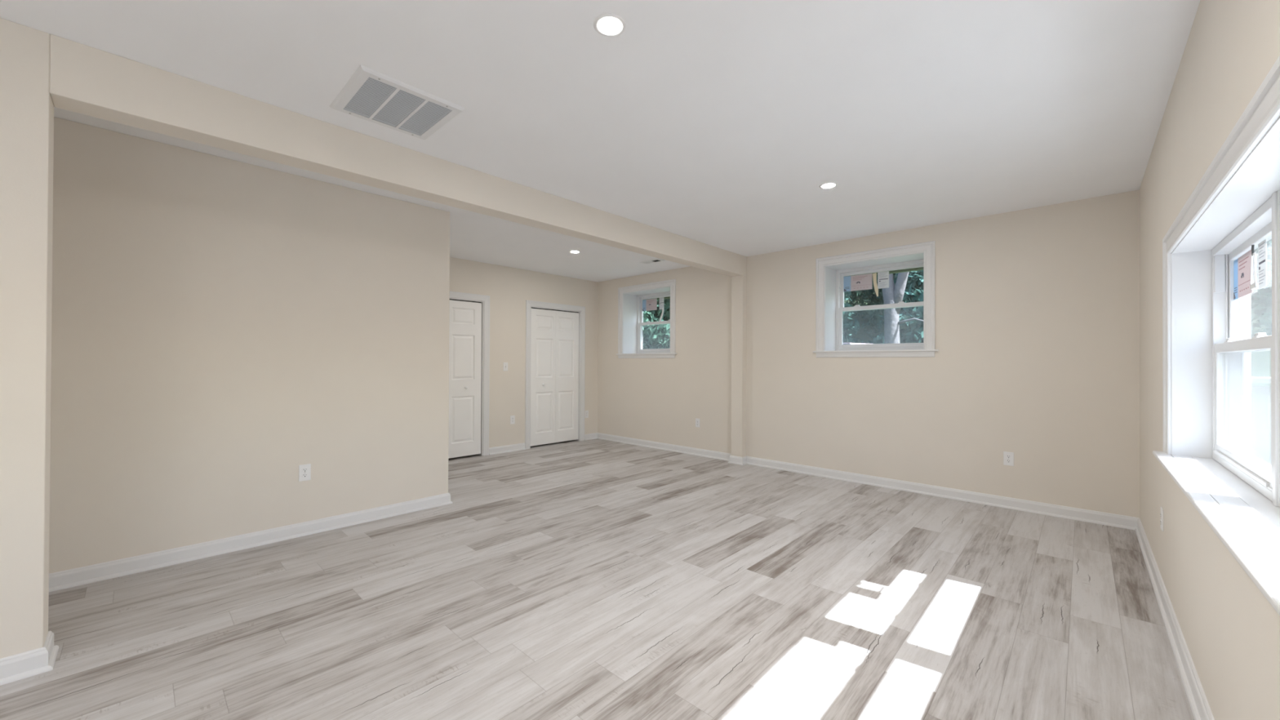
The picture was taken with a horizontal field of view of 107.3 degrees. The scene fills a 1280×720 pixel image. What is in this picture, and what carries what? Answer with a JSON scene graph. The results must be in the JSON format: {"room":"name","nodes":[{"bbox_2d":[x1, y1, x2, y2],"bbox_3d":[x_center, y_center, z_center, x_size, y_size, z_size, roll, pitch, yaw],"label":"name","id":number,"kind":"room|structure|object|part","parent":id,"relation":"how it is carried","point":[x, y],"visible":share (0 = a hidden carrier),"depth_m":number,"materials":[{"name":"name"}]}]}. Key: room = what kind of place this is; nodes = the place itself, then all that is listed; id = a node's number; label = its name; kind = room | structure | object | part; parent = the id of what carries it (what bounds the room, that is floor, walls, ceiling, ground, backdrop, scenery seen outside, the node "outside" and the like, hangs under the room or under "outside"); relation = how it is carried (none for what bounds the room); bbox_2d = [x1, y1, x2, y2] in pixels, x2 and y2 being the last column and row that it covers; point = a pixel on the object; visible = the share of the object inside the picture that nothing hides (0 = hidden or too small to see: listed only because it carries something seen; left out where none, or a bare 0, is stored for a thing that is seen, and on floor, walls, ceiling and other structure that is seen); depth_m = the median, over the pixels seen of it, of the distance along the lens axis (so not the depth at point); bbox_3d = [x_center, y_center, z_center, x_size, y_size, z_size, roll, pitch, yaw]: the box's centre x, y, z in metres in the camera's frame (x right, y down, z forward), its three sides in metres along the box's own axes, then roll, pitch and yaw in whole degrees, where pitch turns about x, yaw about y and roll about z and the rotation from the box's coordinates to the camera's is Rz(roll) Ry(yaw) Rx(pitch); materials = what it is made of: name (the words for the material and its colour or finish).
{"room":"empty finished basement","nodes":[
{"label":"empty finished basement","id":0,"kind":"room"},
{"bbox_2d":[0,17,53,658],"bbox_3d":[-3.469,-0.048,0.890,0.160,2.577,2.944,0,0,43],"label":"wall column","id":1,"kind":"structure","parent":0,"point":[26,104],"depth_m":1.87,"materials":[{"name":"beige paint"}]},
{"bbox_2d":[0,647,53,685],"bbox_3d":[-3.397,1.194,0.829,0.027,0.093,2.971,0,0,43],"label":"baseboard","id":2,"kind":"structure","parent":1,"relation":"attached to","point":[28,664],"depth_m":1.86,"materials":[{"name":"white wood"}]},
{"bbox_2d":[43,631,58,668],"bbox_3d":[-2.457,1.204,1.965,0.214,0.093,0.027,0,0,43],"label":"baseboard","id":3,"kind":"structure","parent":1,"relation":"attached to","point":[52,650],"depth_m":1.96,"materials":[{"name":"white wood"}]},
{"bbox_2d":[48,116,449,573],"bbox_3d":[-3.183,-0.031,3.858,1.751,2.577,2.502,0,0,43],"label":"wall","id":4,"kind":"structure","parent":0,"point":[222,327],"depth_m":3.08,"materials":[{"name":"beige paint"}]},
{"bbox_2d":[48,493,453,591],"bbox_3d":[-2.531,1.211,3.252,0.027,0.093,2.529,0,0,43],"label":"baseboard","id":5,"kind":"structure","parent":4,"relation":"attached to","point":[62,580],"depth_m":3.07,"materials":[{"name":"white wood"}]},
{"bbox_2d":[298,463,311,481],"bbox_3d":[-2.413,0.810,3.393,0.008,0.118,0.072,0,0,43],"label":"wall outlet","id":6,"kind":"object","parent":4,"relation":"attached to","point":[304,470],"visible":1,"depth_m":3.39,"materials":[{"name":"white plastic"}]},
{"bbox_2d":[302,467,307,471],"bbox_3d":[-2.410,0.791,3.391,0.002,0.027,0.034,0,0,43],"label":"receptacle","id":7,"kind":"object","parent":6,"relation":"attached to","point":[304,469],"depth_m":3.39,"materials":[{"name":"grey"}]},
{"bbox_2d":[302,473,307,477],"bbox_3d":[-2.410,0.830,3.391,0.002,0.027,0.034,0,0,43],"label":"receptacle","id":8,"kind":"object","parent":6,"relation":"attached to","point":[304,475],"depth_m":3.39,"materials":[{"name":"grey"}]},
{"bbox_2d":[49,34,746,276],"bbox_3d":[-0.591,-1.187,3.953,0.160,0.242,5.446,0,0,43],"label":"beam","id":9,"kind":"structure","parent":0,"point":[84,79],"depth_m":2.58,"materials":[{"name":"beige paint"}]},
{"bbox_2d":[449,257,598,447],"bbox_3d":[-1.915,-0.010,6.572,0.120,2.577,3.428,0,0,43],"label":"wall","id":10,"kind":"structure","parent":0,"point":[508,289],"depth_m":6.63,"materials":[{"name":"beige paint"}]},
{"bbox_2d":[448,291,489,458],"bbox_3d":[-2.451,0.202,5.988,0.138,2.141,1.098,0,0,43],"label":"door","id":11,"kind":"structure","parent":10,"relation":"in","point":[468,313],"depth_m":6.17,"materials":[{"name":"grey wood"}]},
{"bbox_2d":[502,362,507,370],"bbox_3d":[-1.860,0.093,6.531,0.016,0.118,0.072,0,0,43],"label":"light switch","id":12,"kind":"object","parent":10,"relation":"attached to","point":[504,364],"visible":1,"depth_m":6.53,"materials":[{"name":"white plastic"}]},
{"bbox_2d":[488,442,525,454],"bbox_3d":[-1.837,1.232,6.547,0.027,0.093,0.564,0,0,43],"label":"baseboard","id":13,"kind":"structure","parent":10,"relation":"attached to","point":[502,449],"depth_m":6.53,"materials":[{"name":"white wood"}]},
{"bbox_2d":[510,415,515,424],"bbox_3d":[-1.788,0.839,6.614,0.008,0.118,0.072,0,0,43],"label":"wall outlet","id":14,"kind":"object","parent":10,"relation":"attached to","point":[512,417],"visible":1,"depth_m":6.61,"materials":[{"name":"white plastic"}]},
{"bbox_2d":[524,300,585,448],"bbox_3d":[-1.308,0.214,7.205,0.138,2.141,1.098,0,0,43],"label":"door","id":15,"kind":"structure","parent":10,"relation":"in","point":[555,333],"depth_m":7.17,"materials":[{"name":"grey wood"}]},
{"bbox_2d":[584,410,588,417],"bbox_3d":[-0.860,0.873,7.601,0.008,0.118,0.072,0,0,43],"label":"wall outlet","id":16,"kind":"object","parent":10,"relation":"attached to","point":[586,415],"visible":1,"depth_m":7.59,"materials":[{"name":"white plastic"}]},
{"bbox_2d":[584,432,597,439],"bbox_3d":[-0.790,1.243,7.661,0.027,0.093,0.282,0,0,43],"label":"baseboard","id":17,"kind":"structure","parent":10,"relation":"attached to","point":[589,436],"depth_m":7.65,"materials":[{"name":"white wood"}]},
{"bbox_2d":[0,438,1194,719],"bbox_3d":[-1.685,1.319,2.882,7.069,0.120,8.510,0,0,43],"label":"floor","id":18,"kind":"structure","parent":0,"point":[597,579],"depth_m":2.36,"materials":[{"name":"grey laminate"}]},
{"bbox_2d":[0,0,1199,282],"bbox_3d":[-1.433,-1.392,2.905,7.409,0.150,8.850,0,0,43],"label":"ceiling","id":19,"kind":"structure","parent":0,"point":[721,124],"depth_m":2.31,"materials":[{"name":"white paint"}]},
{"bbox_2d":[329,64,465,140],"bbox_3d":[-1.264,-1.311,2.460,0.504,0.016,0.494,0,0,43],"label":"ceiling vent","id":20,"kind":"object","parent":19,"relation":"in","point":[369,95],"visible":1,"depth_m":2.42,"materials":[{"name":"white metal"}]},
{"bbox_3d":[-1.357,-1.308,2.360,0.403,0.003,0.122,0,0,43],"label":"louver panel","id":21,"kind":"part","parent":20,"relation":"part of","materials":[{"name":"grey metal"}]},
{"bbox_3d":[-1.264,-1.307,2.459,0.403,0.003,0.122,0,0,43],"label":"louver panel","id":22,"kind":"part","parent":20,"relation":"part of","materials":[{"name":"grey metal"}]},
{"bbox_3d":[-1.171,-1.306,2.558,0.403,0.003,0.122,0,0,43],"label":"louver panel","id":23,"kind":"part","parent":20,"relation":"part of","materials":[{"name":"grey metal"}]},
{"bbox_2d":[568,250,580,253],"bbox_3d":[-0.784,-1.297,5.661,0.130,0.003,0.130,0,0,43],"label":"recessed light","id":24,"kind":"object","parent":19,"relation":"in","point":[571,251],"visible":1,"depth_m":5.65,"materials":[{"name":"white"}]},
{"bbox_2d":[593,13,626,36],"bbox_3d":[-0.119,-1.316,1.856,0.130,0.003,0.130,0,0,43],"label":"recessed light","id":25,"kind":"object","parent":19,"relation":"in","point":[608,24],"visible":1,"depth_m":1.85,"materials":[{"name":"white plastic"}]},
{"bbox_2d":[640,258,664,263],"bbox_3d":[0.159,-1.288,6.163,0.330,0.008,0.140,0,0,43],"label":"ceiling vent","id":26,"kind":"object","parent":19,"relation":"in","point":[655,260],"visible":1,"depth_m":6.16,"materials":[{"name":"white metal"}]},
{"bbox_2d":[818,182,837,188],"bbox_3d":[1.407,-1.300,3.518,0.130,0.003,0.130,0,0,43],"label":"recessed light","id":27,"kind":"object","parent":19,"relation":"in","point":[831,184],"visible":1,"depth_m":3.51,"materials":[{"name":"white"}]},
{"bbox_2d":[731,275,746,457],"bbox_3d":[1.236,0.120,5.894,0.160,2.335,0.097,0,0,43],"label":"column","id":28,"kind":"structure","parent":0,"point":[739,283],"depth_m":5.85,"materials":[{"name":"beige paint"}]},
{"bbox_2d":[728,455,742,465],"bbox_3d":[1.188,1.241,5.843,0.214,0.093,0.027,0,0,43],"label":"baseboard","id":29,"kind":"structure","parent":28,"relation":"attached to","point":[732,459],"depth_m":5.84,"materials":[{"name":"white wood"}]},
{"bbox_2d":[742,456,746,465],"bbox_3d":[1.290,1.241,5.814,0.027,0.093,0.124,0,0,43],"label":"baseboard","id":30,"kind":"structure","parent":28,"relation":"attached to","point":[744,458],"depth_m":5.82,"materials":[{"name":"white wood"}]},
{"bbox_2d":[597,190,1139,517],"bbox_3d":[1.753,0.001,5.723,6.629,2.577,0.360,0,0,43],"label":"wall","id":31,"kind":"structure","parent":0,"point":[1037,359],"depth_m":4.38,"materials":[{"name":"beige paint"}]},
{"bbox_2d":[616,279,676,358],"bbox_3d":[0.232,-0.582,7.207,1.210,1.114,0.490,0,0,43],"label":"window","id":32,"kind":"structure","parent":31,"relation":"in","point":[630,298],"depth_m":7.39,"materials":[{"name":"white plastic"}]},
{"bbox_2d":[642,298,657,311],"bbox_3d":[0.152,-0.876,7.496,0.308,0.180,0.001,0,0,43],"label":"window sticker","id":33,"kind":"object","parent":32,"relation":"attached to","point":[647,304],"visible":1,"depth_m":7.49,"materials":[{"name":"paper"}]},
{"bbox_3d":[0.069,-0.876,7.575,0.078,0.180,0.001,0,0,43],"label":"blue panel","id":34,"kind":"part","parent":33,"relation":"part of","materials":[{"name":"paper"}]},
{"bbox_3d":[0.333,-0.569,7.314,0.954,0.942,0.095,0,0,43],"label":"frame","id":35,"kind":"part","parent":32,"relation":"part of","materials":[{"name":"white plastic"}]},
{"bbox_3d":[0.312,-0.365,7.292,0.894,0.466,0.030,0,0,43],"label":"sash","id":36,"kind":"part","parent":32,"relation":"part of","materials":[{"name":"white plastic"}]},
{"bbox_3d":[0.342,-0.782,7.324,0.894,0.452,0.032,0,0,43],"label":"sash","id":37,"kind":"part","parent":32,"relation":"part of","materials":[{"name":"white plastic"}]},
{"bbox_3d":[0.299,-0.141,7.277,0.794,0.014,0.009,0,0,43],"label":"lift rail","id":38,"kind":"part","parent":32,"relation":"part of","materials":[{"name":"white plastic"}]},
{"bbox_2d":[658,307,663,321],"bbox_3d":[0.331,-0.706,7.314,0.094,0.206,0.016,0,0,43],"label":"strap","id":39,"kind":"object","parent":32,"relation":"hanging from","point":[661,316],"visible":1,"depth_m":7.30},
{"bbox_2d":[659,297,663,309],"bbox_3d":[0.336,-0.879,7.324,0.095,0.182,0.001,0,0,43],"label":"window sticker","id":40,"kind":"object","parent":32,"relation":"attached to","point":[661,300],"visible":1,"depth_m":7.32,"materials":[{"name":"white paper"}]},
{"bbox_2d":[597,432,731,461],"bbox_3d":[0.242,1.243,6.865,2.620,0.093,0.027,0,0,43],"label":"baseboard","id":41,"kind":"structure","parent":31,"relation":"attached to","point":[686,450],"depth_m":6.72,"materials":[{"name":"white wood"}]},
{"bbox_2d":[695,417,699,427],"bbox_3d":[0.780,0.851,6.377,0.072,0.118,0.008,0,0,43],"label":"wall outlet","id":42,"kind":"object","parent":31,"relation":"attached to","point":[697,420],"visible":1,"depth_m":6.38,"materials":[{"name":"white plastic"}]},
{"bbox_2d":[813,240,938,357],"bbox_3d":[2.540,-0.579,5.037,1.210,1.104,0.490,0,0,43],"label":"window","id":43,"kind":"structure","parent":31,"relation":"in","point":[830,271],"depth_m":5.06,"materials":[{"name":"white plastic"}]},
{"bbox_2d":[844,273,872,291],"bbox_3d":[2.461,-0.873,5.326,0.308,0.175,0.001,0,0,43],"label":"window sticker","id":44,"kind":"object","parent":43,"relation":"attached to","point":[862,282],"visible":1,"depth_m":5.32,"materials":[{"name":"paper"}]},
{"bbox_3d":[2.377,-0.873,5.405,0.078,0.175,0.001,0,0,43],"label":"blue panel","id":45,"kind":"part","parent":44,"relation":"part of","materials":[{"name":"paper"}]},
{"bbox_2d":[872,272,878,297],"bbox_3d":[2.596,-0.828,5.198,0.060,0.266,0.004,0,0,43],"label":"strap","id":46,"kind":"object","parent":43,"relation":"hanging from","point":[874,275],"visible":1,"depth_m":5.20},
{"bbox_3d":[2.641,-0.566,5.144,0.954,0.932,0.095,0,0,43],"label":"frame","id":47,"kind":"part","parent":43,"relation":"part of","materials":[{"name":"white plastic"}]},
{"bbox_3d":[2.620,-0.367,5.122,0.894,0.466,0.030,0,0,43],"label":"sash","id":48,"kind":"part","parent":43,"relation":"part of","materials":[{"name":"white plastic"}]},
{"bbox_3d":[2.650,-0.779,5.154,0.894,0.442,0.032,0,0,43],"label":"sash","id":49,"kind":"part","parent":43,"relation":"part of","materials":[{"name":"white plastic"}]},
{"bbox_3d":[2.607,-0.144,5.107,0.794,0.014,0.009,0,0,43],"label":"lift rail","id":50,"kind":"part","parent":43,"relation":"part of","materials":[{"name":"white plastic"}]},
{"bbox_2d":[877,271,888,288],"bbox_3d":[2.655,-0.872,5.143,0.113,0.180,0.001,0,0,43],"label":"window sticker","id":51,"kind":"object","parent":43,"relation":"attached to","point":[882,277],"visible":1,"depth_m":5.14,"materials":[{"name":"white paper"}]},
{"bbox_2d":[746,456,1138,529],"bbox_3d":[2.541,1.240,4.705,3.369,0.093,0.027,0,0,43],"label":"baseboard","id":52,"kind":"structure","parent":31,"relation":"attached to","point":[1060,511],"depth_m":4.30,"materials":[{"name":"white wood"}]},
{"bbox_2d":[1003,451,1013,466],"bbox_3d":[3.205,0.858,4.097,0.072,0.118,0.008,0,0,43],"label":"wall outlet","id":53,"kind":"object","parent":31,"relation":"attached to","point":[1008,457],"visible":1,"depth_m":4.09,"materials":[{"name":"white plastic"}]},
{"bbox_2d":[1139,0,1279,719],"bbox_3d":[0.996,-0.032,0.429,0.240,2.577,8.390,0,0,43],"label":"wall","id":54,"kind":"structure","parent":0,"point":[1231,631],"depth_m":1.70,"materials":[{"name":"beige paint"}]},
{"bbox_2d":[1160,506,1163,531],"bbox_3d":[2.810,0.856,2.538,0.008,0.118,0.072,0,0,43],"label":"wall outlet","id":55,"kind":"object","parent":54,"relation":"attached to","point":[1162,508],"visible":1,"depth_m":2.52,"materials":[{"name":"white plastic"}]},
{"bbox_2d":[1134,517,1214,719],"bbox_3d":[0.894,1.210,0.514,0.027,0.093,8.390,0,0,43],"label":"baseboard","id":56,"kind":"structure","parent":54,"relation":"attached to","point":[1197,700],"depth_m":2.06,"materials":[{"name":"white wood"}]},
{"bbox_2d":[1152,55,1279,615],"bbox_3d":[1.945,-0.074,1.493,0.275,1.089,2.230,0,0,43],"label":"window","id":57,"kind":"structure","parent":54,"relation":"in","point":[1234,206],"depth_m":1.88,"materials":[{"name":"white plastic"}]},
{"bbox_3d":[1.877,-0.083,1.557,0.022,1.070,2.196,0,0,43],"label":"casing","id":58,"kind":"part","parent":57,"relation":"part of","materials":[{"name":"white wood"}]},
{"bbox_3d":[2.335,0.171,1.821,0.006,0.416,0.857,0,0,43],"label":"pane","id":59,"kind":"part","parent":57,"relation":"part of","materials":[{"name":"clear glass"}]},
{"bbox_3d":[2.322,0.410,1.831,0.009,0.014,0.825,0,0,43],"label":"lift rail","id":60,"kind":"part","parent":57,"relation":"part of","materials":[{"name":"white plastic"}]},
{"bbox_3d":[2.358,-0.032,1.801,0.095,0.970,0.985,0,0,43],"label":"frame","id":61,"kind":"part","parent":57,"relation":"part of","materials":[{"name":"white plastic"}]},
{"bbox_2d":[1233,249,1252,300],"bbox_3d":[2.552,-0.356,1.997,0.001,0.175,0.310,0,0,43],"label":"window sticker","id":62,"kind":"object","parent":57,"relation":"attached to","point":[1242,265],"visible":0.98,"depth_m":2.00,"materials":[{"name":"paper"}]},
{"bbox_3d":[2.632,-0.355,2.081,0.001,0.175,0.078,0,0,43],"label":"blue panel","id":63,"kind":"part","parent":62,"relation":"part of","materials":[{"name":"paper"}]},
{"bbox_3d":[2.337,0.171,1.820,0.030,0.496,0.925,0,0,43],"label":"sash","id":64,"kind":"part","parent":57,"relation":"part of","materials":[{"name":"white plastic"}]},
{"bbox_3d":[2.369,-0.260,1.794,0.032,0.450,0.925,0,0,43],"label":"sash","id":65,"kind":"part","parent":57,"relation":"part of","materials":[{"name":"white plastic"}]},
{"bbox_2d":[1249,244,1257,289],"bbox_3d":[2.402,-0.372,1.847,0.009,0.185,0.078,0,0,43],"label":"strap","id":66,"kind":"object","parent":57,"relation":"hanging from","point":[1254,285],"visible":0.95,"depth_m":1.84,"materials":[{"name":"white plastic"}]},
{"bbox_3d":[2.402,-0.437,1.846,0.010,0.056,0.007,0,0,-24],"label":"cord","id":67,"kind":"part","parent":66,"relation":"part of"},
{"bbox_3d":[2.384,0.177,1.775,0.008,0.484,0.933,0,0,43],"label":"screen frame","id":68,"kind":"part","parent":57,"relation":"part of","materials":[{"name":"white plastic"}]},
{"bbox_2d":[1257,239,1266,288],"bbox_3d":[2.345,-0.359,1.776,0.001,0.174,0.105,0,0,43],"label":"window sticker","id":69,"kind":"object","parent":57,"relation":"attached to","point":[1262,246],"visible":1,"depth_m":1.77,"materials":[{"name":"white paper"}]},
{"bbox_3d":[1.663,-0.039,1.062,0.095,0.970,0.985,0,0,43],"label":"frame","id":70,"kind":"part","parent":57,"relation":"part of","materials":[{"name":"white plastic"}]},
{"label":"outside","id":71,"kind":"structure","parent":0,"visible":0},
{"bbox_2d":[844,259,1271,386],"bbox_3d":[10.569,-5.831,20.008,60.000,12.272,32.450,0,0,43],"label":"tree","id":72,"kind":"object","parent":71,"point":[1260,360],"depth_m":7.59,"materials":[{"name":"green plant"}]},
{"bbox_2d":[642,298,670,349],"bbox_3d":[0.296,-2.366,15.132,3.312,5.007,3.487,0,0,5],"label":"leafy tree","id":73,"kind":"object","parent":72,"relation":"on","point":[654,336],"visible":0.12,"depth_m":14.09,"materials":[{"name":"green plant"}]},
{"bbox_2d":[842,291,863,342],"bbox_3d":[6.134,-2.784,16.604,3.361,5.494,3.529,0,0,25],"label":"evergreen tree","id":74,"kind":"object","parent":72,"relation":"on","point":[847,330],"visible":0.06,"depth_m":15.59,"materials":[{"name":"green plant"}]},
{"bbox_2d":[842,342,864,344],"bbox_3d":[5.290,-0.285,13.147,1.998,0.325,1.000,0,0,43],"label":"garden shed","id":75,"kind":"object","parent":72,"relation":"on","point":[842,343],"visible":0.1,"depth_m":12.38,"materials":[{"name":"white"}]},
{"bbox_2d":[844,289,879,319],"bbox_3d":[11.621,-5.693,23.273,4.024,8.518,4.342,0,0,-27],"label":"leafy tree","id":76,"kind":"object","parent":72,"relation":"on","point":[855,295],"visible":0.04,"depth_m":22.84,"materials":[{"name":"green plant"}]},
{"bbox_2d":[861,272,923,340],"bbox_3d":[10.495,-3.300,18.405,3.685,5.945,3.833,0,0,43],"label":"leafy tree","id":77,"kind":"object","parent":72,"relation":"on","point":[873,314],"visible":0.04,"depth_m":18.74,"materials":[{"name":"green plant"}]},
{"bbox_2d":[867,270,923,343],"bbox_3d":[8.951,-3.024,14.175,3.738,6.016,3.647,0,0,43],"label":"evergreen tree","id":78,"kind":"object","parent":72,"relation":"on","point":[912,331],"visible":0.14,"depth_m":13.73,"materials":[{"name":"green plant"}]},
{"bbox_2d":[881,271,923,343],"bbox_3d":[5.798,-2.859,10.301,4.150,5.884,2.311,0,0,43],"label":"forked tree","id":79,"kind":"object","parent":72,"relation":"on","point":[894,294],"visible":0.02,"depth_m":10.11,"materials":[{"name":"grey plant"}]},
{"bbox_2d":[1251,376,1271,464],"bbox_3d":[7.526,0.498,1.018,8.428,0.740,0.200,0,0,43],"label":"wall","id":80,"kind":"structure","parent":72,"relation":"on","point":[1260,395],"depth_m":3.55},
{"bbox_2d":[1251,239,1271,337],"bbox_3d":[15.992,-4.074,13.065,3.842,7.425,3.245,0,0,43],"label":"leafy tree","id":81,"kind":"object","parent":72,"relation":"on","point":[1257,299],"visible":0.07,"depth_m":11.98,"materials":[{"name":"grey plant"}]}
]}

